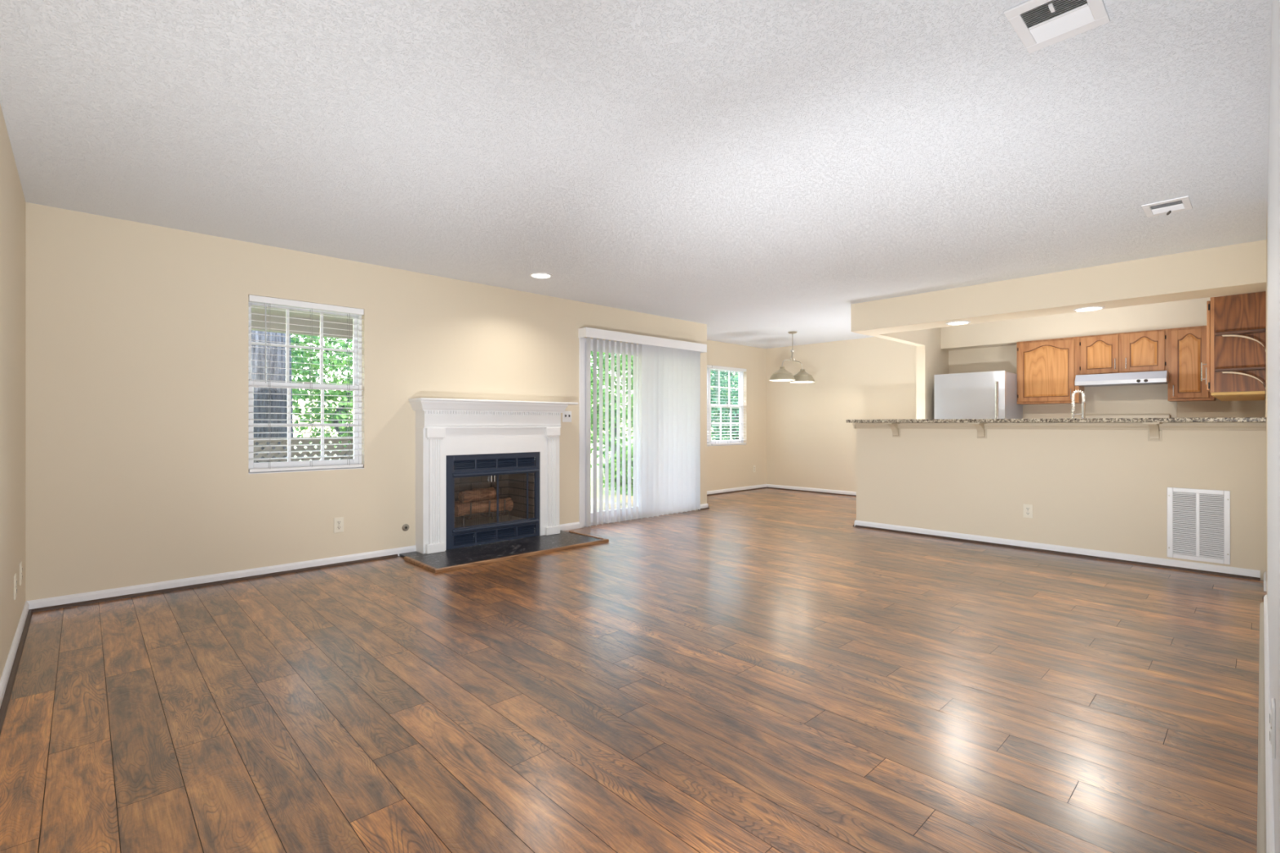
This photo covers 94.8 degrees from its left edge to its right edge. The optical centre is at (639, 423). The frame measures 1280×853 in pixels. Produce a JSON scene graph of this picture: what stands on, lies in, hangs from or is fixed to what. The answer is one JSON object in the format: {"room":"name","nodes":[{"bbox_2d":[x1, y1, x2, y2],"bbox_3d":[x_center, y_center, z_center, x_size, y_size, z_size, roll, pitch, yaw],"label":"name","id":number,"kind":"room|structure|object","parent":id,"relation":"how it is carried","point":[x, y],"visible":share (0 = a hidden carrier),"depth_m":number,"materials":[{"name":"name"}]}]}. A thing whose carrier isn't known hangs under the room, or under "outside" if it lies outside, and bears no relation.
{"room":"living room","nodes":[
{"label":"living room","id":0,"kind":"room"},
{"bbox_2d":[0,103,25,679],"bbox_3d":[-1.113,-0.099,0.730,0.120,2.440,7.790,0,0,-43],"label":"wall","id":1,"kind":"structure","parent":0,"point":[12,201],"depth_m":2.75,"materials":[{"name":"beige paint"}]},
{"bbox_2d":[13,573,17,599],"bbox_3d":[-3.094,0.806,2.917,0.009,0.120,0.072,0,0,-43],"label":"wall outlet","id":2,"kind":"object","parent":1,"relation":"attached to","point":[15,575],"visible":1,"depth_m":2.89,"materials":[{"name":"beige plastic"}]},
{"bbox_2d":[0,600,32,734],"bbox_3d":[-1.079,1.087,0.803,0.031,0.068,7.450,0,0,-43],"label":"baseboard","id":3,"kind":"structure","parent":1,"relation":"attached to","point":[7,679],"depth_m":2.68,"materials":[{"name":"white paint"}]},
{"bbox_2d":[19,561,22,586],"bbox_3d":[-3.338,0.806,3.174,0.009,0.120,0.072,0,0,-43],"label":"wall outlet","id":4,"kind":"object","parent":1,"relation":"attached to","point":[20,562],"visible":1,"depth_m":3.15,"materials":[{"name":"beige plastic"}]},
{"bbox_2d":[25,202,706,600],"bbox_3d":[-1.750,-0.099,6.034,6.247,2.440,1.070,0,0,-43],"label":"wall","id":5,"kind":"structure","parent":0,"point":[136,333],"depth_m":4.11,"materials":[{"name":"beige paint"}]},
{"bbox_2d":[30,554,398,612],"bbox_3d":[-2.838,1.112,4.236,2.168,0.018,0.017,0,0,-43],"label":"trim","id":6,"kind":"structure","parent":5,"relation":"attached to","point":[74,604],"depth_m":4.05,"materials":[{"name":"brown"}]},
{"bbox_2d":[25,545,416,609],"bbox_3d":[-2.796,1.087,4.298,2.342,0.068,0.014,0,0,-43],"label":"baseboard","id":7,"kind":"structure","parent":5,"relation":"attached to","point":[55,601],"depth_m":4.07,"materials":[{"name":"white paint"}]},
{"bbox_2d":[248,302,364,474],"bbox_3d":[-2.595,-0.289,4.593,0.801,1.305,0.136,0,0,-43],"label":"window","id":8,"kind":"structure","parent":5,"relation":"in","point":[357,460],"depth_m":4.63,"materials":[{"name":"white plastic"}]},
{"bbox_2d":[248,294,364,472],"bbox_3d":[-2.562,-0.294,4.558,0.793,1.291,0.071,0,0,-43],"label":"horizontal blind","id":9,"kind":"object","parent":8,"relation":"attached to","point":[253,299],"visible":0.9,"depth_m":4.55,"materials":[{"name":"white plastic"}]},
{"bbox_2d":[333,516,343,533],"bbox_3d":[-2.395,0.803,4.680,0.072,0.120,0.009,0,0,-43],"label":"wall outlet","id":10,"kind":"object","parent":5,"relation":"attached to","point":[338,522],"visible":1,"depth_m":4.68,"materials":[{"name":"beige plastic"}]},
{"bbox_2d":[402,524,408,531],"bbox_3d":[-2.007,0.888,5.044,0.060,0.060,0.014,0,0,-43],"label":"valve","id":11,"kind":"object","parent":5,"relation":"attached to","point":[405,527],"visible":1,"depth_m":5.04,"materials":[{"name":"silver metal"}]},
{"bbox_2d":[408,397,577,554],"bbox_3d":[-1.311,0.442,5.533,1.633,1.320,0.259,0,0,-43],"label":"fireplace mantel","id":12,"kind":"object","parent":5,"relation":"attached to","point":[444,427],"visible":1,"depth_m":5.29,"materials":[{"name":"white paint"}]},
{"bbox_2d":[408,397,577,404],"bbox_3d":[-1.311,-0.208,5.533,1.633,0.021,0.259,0,0,-43],"label":"shelf","id":13,"kind":"object","parent":12,"relation":"attached to","point":[420,400],"depth_m":5.24,"materials":[{"name":"white paint"}]},
{"bbox_2d":[562,410,571,422],"bbox_3d":[-0.766,-0.079,6.214,0.114,0.116,0.025,0,0,-43],"label":"light switch","id":14,"kind":"object","parent":5,"relation":"attached to","point":[566,415],"visible":0.86,"depth_m":6.21,"materials":[{"name":"white plastic"}]},
{"bbox_2d":[559,521,579,530],"bbox_3d":[-0.783,1.087,6.203,0.380,0.068,0.014,0,0,-43],"label":"baseboard","id":15,"kind":"structure","parent":5,"relation":"attached to","point":[572,526],"depth_m":6.23,"materials":[{"name":"white paint"}]},
{"bbox_2d":[578,337,678,528],"bbox_3d":[-0.011,0.091,7.020,1.885,2.060,0.148,0,0,-43],"label":"door","id":16,"kind":"structure","parent":5,"relation":"in","point":[582,341],"depth_m":6.41,"materials":[{"name":"white plastic"}]},
{"bbox_2d":[578,327,706,526],"bbox_3d":[0.100,0.039,6.957,1.974,2.128,0.132,0,0,-43],"label":"vertical blind","id":17,"kind":"object","parent":5,"relation":"attached to","point":[671,368],"visible":1,"depth_m":6.95,"materials":[{"name":"white"}]},
{"bbox_2d":[697,503,709,510],"bbox_3d":[0.829,1.087,7.717,0.214,0.068,0.031,0,0,-43],"label":"baseboard","id":18,"kind":"structure","parent":5,"relation":"attached to","point":[704,506],"depth_m":7.73,"materials":[{"name":"white paint"}]},
{"bbox_2d":[0,488,1266,852],"bbox_3d":[1.891,1.181,4.160,9.360,0.120,11.055,0,0,-43],"label":"floor","id":19,"kind":"structure","parent":0,"point":[764,670],"depth_m":2.36,"materials":[{"name":"brown wood"}]},
{"bbox_2d":[399,530,608,573],"bbox_3d":[-1.185,1.107,5.290,1.708,0.026,0.784,0,0,-43],"label":"hearth","id":20,"kind":"object","parent":19,"relation":"on","point":[476,555],"visible":0.96,"depth_m":5.09,"materials":[{"name":"black stone"}]},
{"bbox_2d":[445,452,539,550],"bbox_3d":[-1.505,0.688,5.641,0.968,0.825,0.537,0,0,-43],"label":"fireplace insert","id":21,"kind":"object","parent":20,"relation":"on","point":[514,476],"depth_m":5.60,"materials":[{"name":"blue paint"}]},
{"bbox_2d":[454,497,496,503],"bbox_3d":[-1.580,0.783,5.675,0.474,0.132,0.134,0,0,-43],"label":"log","id":22,"kind":"object","parent":21,"relation":"on","point":[495,497],"visible":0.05,"depth_m":5.61,"materials":[{"name":"brown wood"}]},
{"bbox_2d":[454,497,513,516],"bbox_3d":[-1.485,0.785,5.559,0.580,0.134,0.141,0,0,-43],"label":"log","id":23,"kind":"object","parent":21,"relation":"on","point":[480,506],"visible":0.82,"depth_m":5.49,"materials":[{"name":"brown wood"}]},
{"bbox_2d":[457,487,496,502],"bbox_3d":[-1.550,0.674,5.601,0.125,0.125,0.361,0,0,39],"label":"log","id":24,"kind":"object","parent":23,"relation":"on","point":[474,495],"visible":0.98,"depth_m":5.55,"materials":[{"name":"brown wood"}]},
{"bbox_2d":[933,370,1022,418],"bbox_3d":[4.283,0.247,7.463,0.838,1.748,0.792,0,0,-43],"label":"refrigerator","id":25,"kind":"object","parent":19,"relation":"on","point":[985,394],"visible":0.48,"depth_m":7.17,"materials":[{"name":"grey metal"}]},
{"bbox_2d":[1084,414,1170,417],"bbox_3d":[5.337,0.498,6.525,0.687,1.205,0.770,0,0,-43],"label":"range","id":26,"kind":"object","parent":19,"relation":"on","point":[1096,415],"visible":0.12,"depth_m":6.66,"materials":[{"name":"grey metal"}]},
{"bbox_3d":[3.652,0.668,5.707,0.629,0.905,2.670,0,0,-43],"label":"cabinet","id":27,"kind":"object","parent":19,"relation":"on","visible":0},
{"bbox_2d":[1071,389,1084,418],"bbox_3d":[4.116,-0.052,5.526,0.127,0.536,0.120,0,0,-43],"label":"faucet","id":28,"kind":"object","parent":27,"relation":"on","point":[1082,414],"visible":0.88,"depth_m":5.48,"materials":[{"name":"silver metal"}]},
{"bbox_2d":[0,0,1271,348],"bbox_3d":[1.878,-1.394,4.173,9.360,0.150,8.880,0,0,-43],"label":"ceiling","id":29,"kind":"structure","parent":0,"point":[755,172],"depth_m":2.71,"materials":[{"name":"white paint"}]},
{"bbox_2d":[529,272,552,278],"bbox_3d":[-0.879,-1.315,5.220,0.200,0.009,0.200,0,0,-43],"label":"recessed light","id":30,"kind":"object","parent":29,"relation":"in","point":[537,275],"visible":1,"depth_m":5.21,"materials":[{"name":"white plastic"}]},
{"bbox_2d":[769,331,814,382],"bbox_3d":[2.186,-0.965,8.434,0.890,0.707,0.360,0,0,-43],"label":"chandelier","id":31,"kind":"object","parent":29,"relation":"hanging from","point":[781,375],"visible":1,"depth_m":8.42,"materials":[{"name":"silver metal"}]},
{"bbox_2d":[1004,0,1110,53],"bbox_3d":[1.348,-1.311,1.900,0.300,0.016,0.227,0,0,-43],"label":"ceiling vent","id":32,"kind":"object","parent":29,"relation":"in","point":[1043,24],"visible":1,"depth_m":1.91,"materials":[{"name":"white metal"}]},
{"bbox_2d":[1141,195,1192,217],"bbox_3d":[3.193,-1.309,3.566,0.280,0.020,0.210,0,0,-43],"label":"ceiling vent","id":33,"kind":"object","parent":29,"relation":"in","point":[1182,203],"visible":1,"depth_m":3.56,"materials":[{"name":"white metal"}]},
{"bbox_2d":[706,339,766,491],"bbox_3d":[1.235,-0.099,9.499,2.853,2.440,0.140,0,0,-43],"label":"wall","id":34,"kind":"structure","parent":0,"point":[731,466],"depth_m":9.94,"materials":[{"name":"beige paint"}]},
{"bbox_2d":[706,368,746,446],"bbox_3d":[1.097,-0.291,9.369,1.795,1.280,0.139,0,0,-43],"label":"window","id":35,"kind":"structure","parent":34,"relation":"in","point":[709,405],"depth_m":9.65,"materials":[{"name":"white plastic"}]},
{"bbox_2d":[706,364,711,445],"bbox_3d":[0.801,-0.296,9.021,0.877,1.266,0.071,0,0,-43],"label":"horizontal blind","id":36,"kind":"object","parent":35,"relation":"attached to","point":[708,366],"visible":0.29,"depth_m":9.27,"materials":[{"name":"white plastic"}]},
{"bbox_2d":[710,365,746,444],"bbox_3d":[1.456,-0.296,9.641,0.892,1.266,0.071,0,0,-43],"label":"horizontal blind","id":37,"kind":"object","parent":35,"relation":"attached to","point":[717,367],"visible":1,"depth_m":9.63,"materials":[{"name":"white plastic"}]},
{"bbox_2d":[706,484,766,495],"bbox_3d":[1.243,1.087,9.389,2.713,0.068,0.031,0,0,-43],"label":"baseboard","id":38,"kind":"structure","parent":34,"relation":"attached to","point":[763,486],"depth_m":9.71,"materials":[{"name":"white paint"}]},
{"bbox_2d":[752,465,755,472],"bbox_3d":[1.958,0.768,10.081,0.072,0.120,0.009,0,0,-43],"label":"wall outlet","id":39,"kind":"object","parent":34,"relation":"attached to","point":[753,466],"visible":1,"depth_m":10.07,"materials":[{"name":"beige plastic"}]},
{"bbox_2d":[871,327,948,419],"bbox_3d":[3.453,-0.099,7.454,2.163,2.440,0.110,0,0,-43],"label":"wall","id":40,"kind":"structure","parent":0,"point":[931,360],"depth_m":7.65,"materials":[{"name":"beige paint"}]},
{"bbox_2d":[946,320,970,324],"bbox_3d":[3.186,-1.010,5.893,0.220,0.009,0.220,0,0,-43],"label":"recessed light","id":41,"kind":"object","parent":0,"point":[956,322],"visible":1,"depth_m":5.88,"materials":[{"name":"white plastic"}]},
{"bbox_2d":[766,337,1265,492],"bbox_3d":[4.372,-0.099,8.157,0.140,2.440,6.122,0,0,-43],"label":"wall","id":42,"kind":"structure","parent":0,"point":[811,443],"depth_m":9.29,"materials":[{"name":"beige paint"}]},
{"bbox_2d":[766,484,856,496],"bbox_3d":[3.196,1.087,9.276,0.031,0.068,2.880,0,0,-43],"label":"baseboard","id":43,"kind":"structure","parent":42,"relation":"attached to","point":[768,486],"depth_m":9.66,"materials":[{"name":"white paint"}]},
{"bbox_2d":[1016,336,1084,404],"bbox_3d":[4.975,-0.630,7.152,0.365,0.768,0.626,0,0,-43],"label":"upper cabinet","id":44,"kind":"object","parent":42,"relation":"attached to","point":[1046,370],"visible":0.98,"depth_m":7.04,"materials":[{"name":"brown wood"}]},
{"bbox_2d":[940,290,1265,351],"bbox_3d":[5.205,-1.167,6.966,0.288,0.304,3.007,0,0,-43],"label":"soffit","id":45,"kind":"structure","parent":42,"relation":"attached to","point":[1186,313],"depth_m":6.86,"materials":[{"name":"beige paint"}]},
{"bbox_2d":[1075,370,1168,386],"bbox_3d":[5.394,-0.495,6.580,0.543,0.126,0.782,0,0,-43],"label":"range hood","id":46,"kind":"object","parent":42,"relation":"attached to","point":[1162,377],"visible":0.95,"depth_m":6.41,"materials":[{"name":"white metal"}]},
{"bbox_2d":[1079,328,1168,374],"bbox_3d":[5.455,-0.787,6.644,0.365,0.455,0.772,0,0,-43],"label":"upper cabinet","id":47,"kind":"object","parent":42,"relation":"attached to","point":[1145,350],"visible":0.99,"depth_m":6.52,"materials":[{"name":"brown wood"}]},
{"bbox_2d":[1084,382,1177,417],"bbox_3d":[5.602,-0.125,6.752,0.006,0.652,0.825,0,0,-43],"label":"backsplash panel","id":48,"kind":"object","parent":42,"relation":"attached to","point":[1144,399],"visible":0.36,"depth_m":6.74,"materials":[{"name":"beige paint"}]},
{"bbox_2d":[1168,325,1215,401],"bbox_3d":[5.843,-0.630,6.235,0.365,0.768,0.354,0,0,-43],"label":"upper cabinet","id":49,"kind":"object","parent":42,"relation":"attached to","point":[1187,346],"visible":0.93,"depth_m":6.15,"materials":[{"name":"brown wood"}]},
{"bbox_2d":[856,422,1266,580],"bbox_3d":[3.463,0.554,5.362,0.117,1.134,3.072,0,0,-43],"label":"wall","id":50,"kind":"structure","parent":0,"point":[1095,490],"depth_m":5.05,"materials":[{"name":"beige paint"}]},
{"bbox_2d":[882,422,900,436],"bbox_3d":[2.584,0.061,6.042,0.225,0.149,0.096,0,0,-43],"label":"corbel bracket","id":51,"kind":"object","parent":50,"relation":"attached to","point":[894,426],"visible":0.98,"depth_m":6.07,"materials":[{"name":"beige paint"}]},
{"bbox_2d":[968,422,986,438],"bbox_3d":[3.136,0.061,5.460,0.225,0.149,0.096,0,0,-43],"label":"corbel bracket","id":52,"kind":"object","parent":50,"relation":"attached to","point":[981,432],"visible":0.95,"depth_m":5.49,"materials":[{"name":"beige paint"}]},
{"bbox_2d":[1023,503,1032,518],"bbox_3d":[3.470,0.779,5.264,0.009,0.120,0.072,0,0,-43],"label":"wall outlet","id":53,"kind":"object","parent":50,"relation":"attached to","point":[1028,508],"visible":1,"depth_m":5.26,"materials":[{"name":"beige plastic"}]},
{"bbox_2d":[845,417,1266,422],"bbox_3d":[3.434,-0.030,5.332,0.520,0.032,3.066,0,0,-43],"label":"countertop","id":54,"kind":"structure","parent":50,"relation":"on","point":[1222,419],"depth_m":4.87,"materials":[{"name":"stone"}]},
{"bbox_2d":[854,520,1260,580],"bbox_3d":[3.399,1.087,5.322,0.031,0.068,3.042,0,0,-43],"label":"baseboard","id":55,"kind":"structure","parent":50,"relation":"attached to","point":[1242,573],"depth_m":4.98,"materials":[{"name":"white paint"}]},
{"bbox_2d":[852,422,1266,431],"bbox_3d":[3.442,0.019,5.363,0.147,0.060,3.101,0,0,-43],"label":"trim","id":56,"kind":"structure","parent":50,"relation":"attached to","point":[1086,426],"depth_m":4.96,"materials":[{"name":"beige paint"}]},
{"bbox_2d":[1142,422,1162,441],"bbox_3d":[3.981,0.061,4.567,0.225,0.149,0.096,0,0,-43],"label":"corbel bracket","id":57,"kind":"object","parent":50,"relation":"attached to","point":[1154,434],"visible":1,"depth_m":4.61,"materials":[{"name":"beige paint"}]},
{"bbox_2d":[1167,487,1230,564],"bbox_3d":[4.228,0.765,4.462,0.010,0.545,0.348,0,0,-43],"label":"air vent","id":58,"kind":"object","parent":50,"relation":"in","point":[1198,520],"visible":1,"depth_m":4.46,"materials":[{"name":"white metal"}]},
{"bbox_2d":[1265,0,1279,852],"bbox_3d":[3.674,-0.099,3.365,7.463,2.440,0.120,0,0,-43],"label":"wall","id":59,"kind":"structure","parent":0,"point":[1273,166],"depth_m":1.47,"materials":[{"name":"white paint"}]},
{"bbox_2d":[850,239,1266,335],"bbox_3d":[3.548,-1.167,5.484,0.407,0.304,3.132,0,0,-43],"label":"beam","id":60,"kind":"structure","parent":59,"relation":"attached to","point":[1241,268],"depth_m":5.01,"materials":[{"name":"beige paint"}]},
{"bbox_2d":[1073,306,1105,311],"bbox_3d":[3.948,-1.010,5.176,0.220,0.009,0.220,0,0,-43],"label":"recessed light","id":61,"kind":"object","parent":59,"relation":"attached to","point":[1091,308],"visible":1,"depth_m":5.17,"materials":[{"name":"white plastic"}]},
{"bbox_2d":[1200,291,1266,400],"bbox_3d":[5.274,-0.623,5.211,1.895,0.783,0.362,0,0,-43],"label":"upper cabinet","id":62,"kind":"object","parent":59,"relation":"attached to","point":[1236,364],"visible":1,"depth_m":4.61,"materials":[{"name":"brown wood"}]},
{"bbox_2d":[1214,366,1266,372],"bbox_3d":[4.651,-0.423,4.563,0.100,0.022,0.276,0,0,-43],"label":"shelf","id":63,"kind":"object","parent":62,"relation":"attached to","point":[1217,369],"depth_m":4.56,"materials":[{"name":"brown wood"}]},
{"bbox_2d":[1214,328,1266,336],"bbox_3d":[4.651,-0.710,4.563,0.100,0.022,0.276,0,0,-43],"label":"shelf","id":64,"kind":"object","parent":62,"relation":"attached to","point":[1240,331],"depth_m":4.55,"materials":[{"name":"brown wood"}]},
{"bbox_2d":[1263,571,1266,591],"bbox_3d":[4.324,1.087,4.072,0.379,0.068,0.014,0,0,-43],"label":"baseboard","id":65,"kind":"structure","parent":59,"relation":"attached to","point":[1264,573],"depth_m":3.94,"materials":[{"name":"white paint"}]},
{"bbox_2d":[1257,595,1275,852],"bbox_3d":[2.383,1.087,2.247,4.050,0.068,0.031,0,0,-43],"label":"baseboard","id":66,"kind":"structure","parent":59,"relation":"attached to","point":[1265,820],"depth_m":1.94,"materials":[{"name":"white paint"}]},
{"bbox_2d":[1269,697,1275,759],"bbox_3d":[1.501,0.721,1.397,0.072,0.120,0.009,0,0,-43],"label":"wall outlet","id":67,"kind":"object","parent":59,"relation":"attached to","point":[1272,715],"visible":1,"depth_m":1.37,"materials":[{"name":"white plastic"}]},
{"bbox_2d":[1269,728,1271,744],"bbox_3d":[1.499,0.742,1.399,0.033,0.028,0.003,0,0,-43],"label":"receptacle","id":68,"kind":"object","parent":67,"relation":"attached to","point":[1270,732],"depth_m":1.39,"materials":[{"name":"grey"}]},
{"bbox_2d":[1269,710,1271,726],"bbox_3d":[1.499,0.700,1.399,0.033,0.028,0.003,0,0,-43],"label":"receptacle","id":69,"kind":"object","parent":67,"relation":"attached to","point":[1270,714],"depth_m":1.39,"materials":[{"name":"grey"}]},
{"label":"outside","id":70,"kind":"structure","parent":0,"visible":0},
{"bbox_2d":[293,434,732,502],"bbox_3d":[-18.587,1.506,34.186,100.000,0.070,64.790,0,0,-43],"label":"ground","id":71,"kind":"structure","parent":70,"point":[330,442],"depth_m":19.61,"materials":[{"name":"green plant"}]},
{"bbox_2d":[251,330,293,462],"bbox_3d":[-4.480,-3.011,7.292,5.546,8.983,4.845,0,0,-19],"label":"fence","id":72,"kind":"object","parent":71,"relation":"on","point":[255,337],"visible":0.03,"depth_m":7.17,"materials":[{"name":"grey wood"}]},
{"bbox_2d":[291,341,314,399],"bbox_3d":[-8.932,-1.322,11.804,4.509,5.640,4.105,0,0,-43],"label":"tree","id":73,"kind":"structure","parent":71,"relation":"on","point":[304,341],"depth_m":12.85,"materials":[{"name":"green plant"}]},
{"bbox_2d":[253,436,353,462],"bbox_3d":[-3.405,0.796,7.118,6.840,1.350,0.110,0,0,-43],"label":"porch railing","id":74,"kind":"object","parent":71,"relation":"on","point":[294,442],"visible":0.08,"depth_m":6.68,"materials":[{"name":"grey wood"}]},
{"bbox_2d":[290,333,353,459],"bbox_3d":[-5.357,-0.909,10.428,3.353,4.800,3.340,0,0,-43],"label":"tree","id":75,"kind":"object","parent":71,"relation":"on","point":[333,361],"visible":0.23,"depth_m":9.66,"materials":[{"name":"green plant"}]},
{"bbox_2d":[324,341,352,413],"bbox_3d":[-6.271,-1.119,15.861,4.452,5.217,4.371,0,0,-43],"label":"tree","id":76,"kind":"object","parent":71,"relation":"on","point":[351,344],"visible":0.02,"depth_m":14.26,"materials":[{"name":"green plant"}]},
{"bbox_2d":[591,351,632,468],"bbox_3d":[-0.663,-0.869,15.174,4.248,4.748,4.207,0,0,-43],"label":"tree","id":77,"kind":"object","parent":71,"relation":"on","point":[597,353],"visible":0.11,"depth_m":14.17,"materials":[{"name":"green plant"}]},
{"bbox_2d":[602,444,632,496],"bbox_3d":[-0.131,0.969,12.268,1.359,1.151,1.333,0,0,-43],"label":"shrub","id":78,"kind":"object","parent":71,"relation":"on","point":[603,464],"visible":0.2,"depth_m":12.05,"materials":[{"name":"green plant"}]},
{"bbox_2d":[711,369,738,440],"bbox_3d":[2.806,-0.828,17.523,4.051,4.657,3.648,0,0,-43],"label":"tree","id":79,"kind":"object","parent":71,"relation":"on","point":[713,410],"visible":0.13,"depth_m":17.15,"materials":[{"name":"green plant"}]},
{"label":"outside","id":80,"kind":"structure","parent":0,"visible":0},
{"bbox_2d":[591,498,622,504],"bbox_3d":[-2.592,1.201,6.259,6.840,0.040,2.234,0,0,-43],"label":"porch deck","id":81,"kind":"object","parent":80,"point":[591,499],"visible":0.02,"depth_m":8.95,"materials":[{"name":"white"}]},
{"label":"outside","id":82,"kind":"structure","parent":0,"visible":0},
{"bbox_2d":[251,305,352,339],"bbox_3d":[-2.649,-1.154,6.319,6.840,0.250,2.420,0,0,-43],"label":"porch roof","id":83,"kind":"structure","parent":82,"point":[254,310],"depth_m":6.63,"materials":[{"name":"grey"}]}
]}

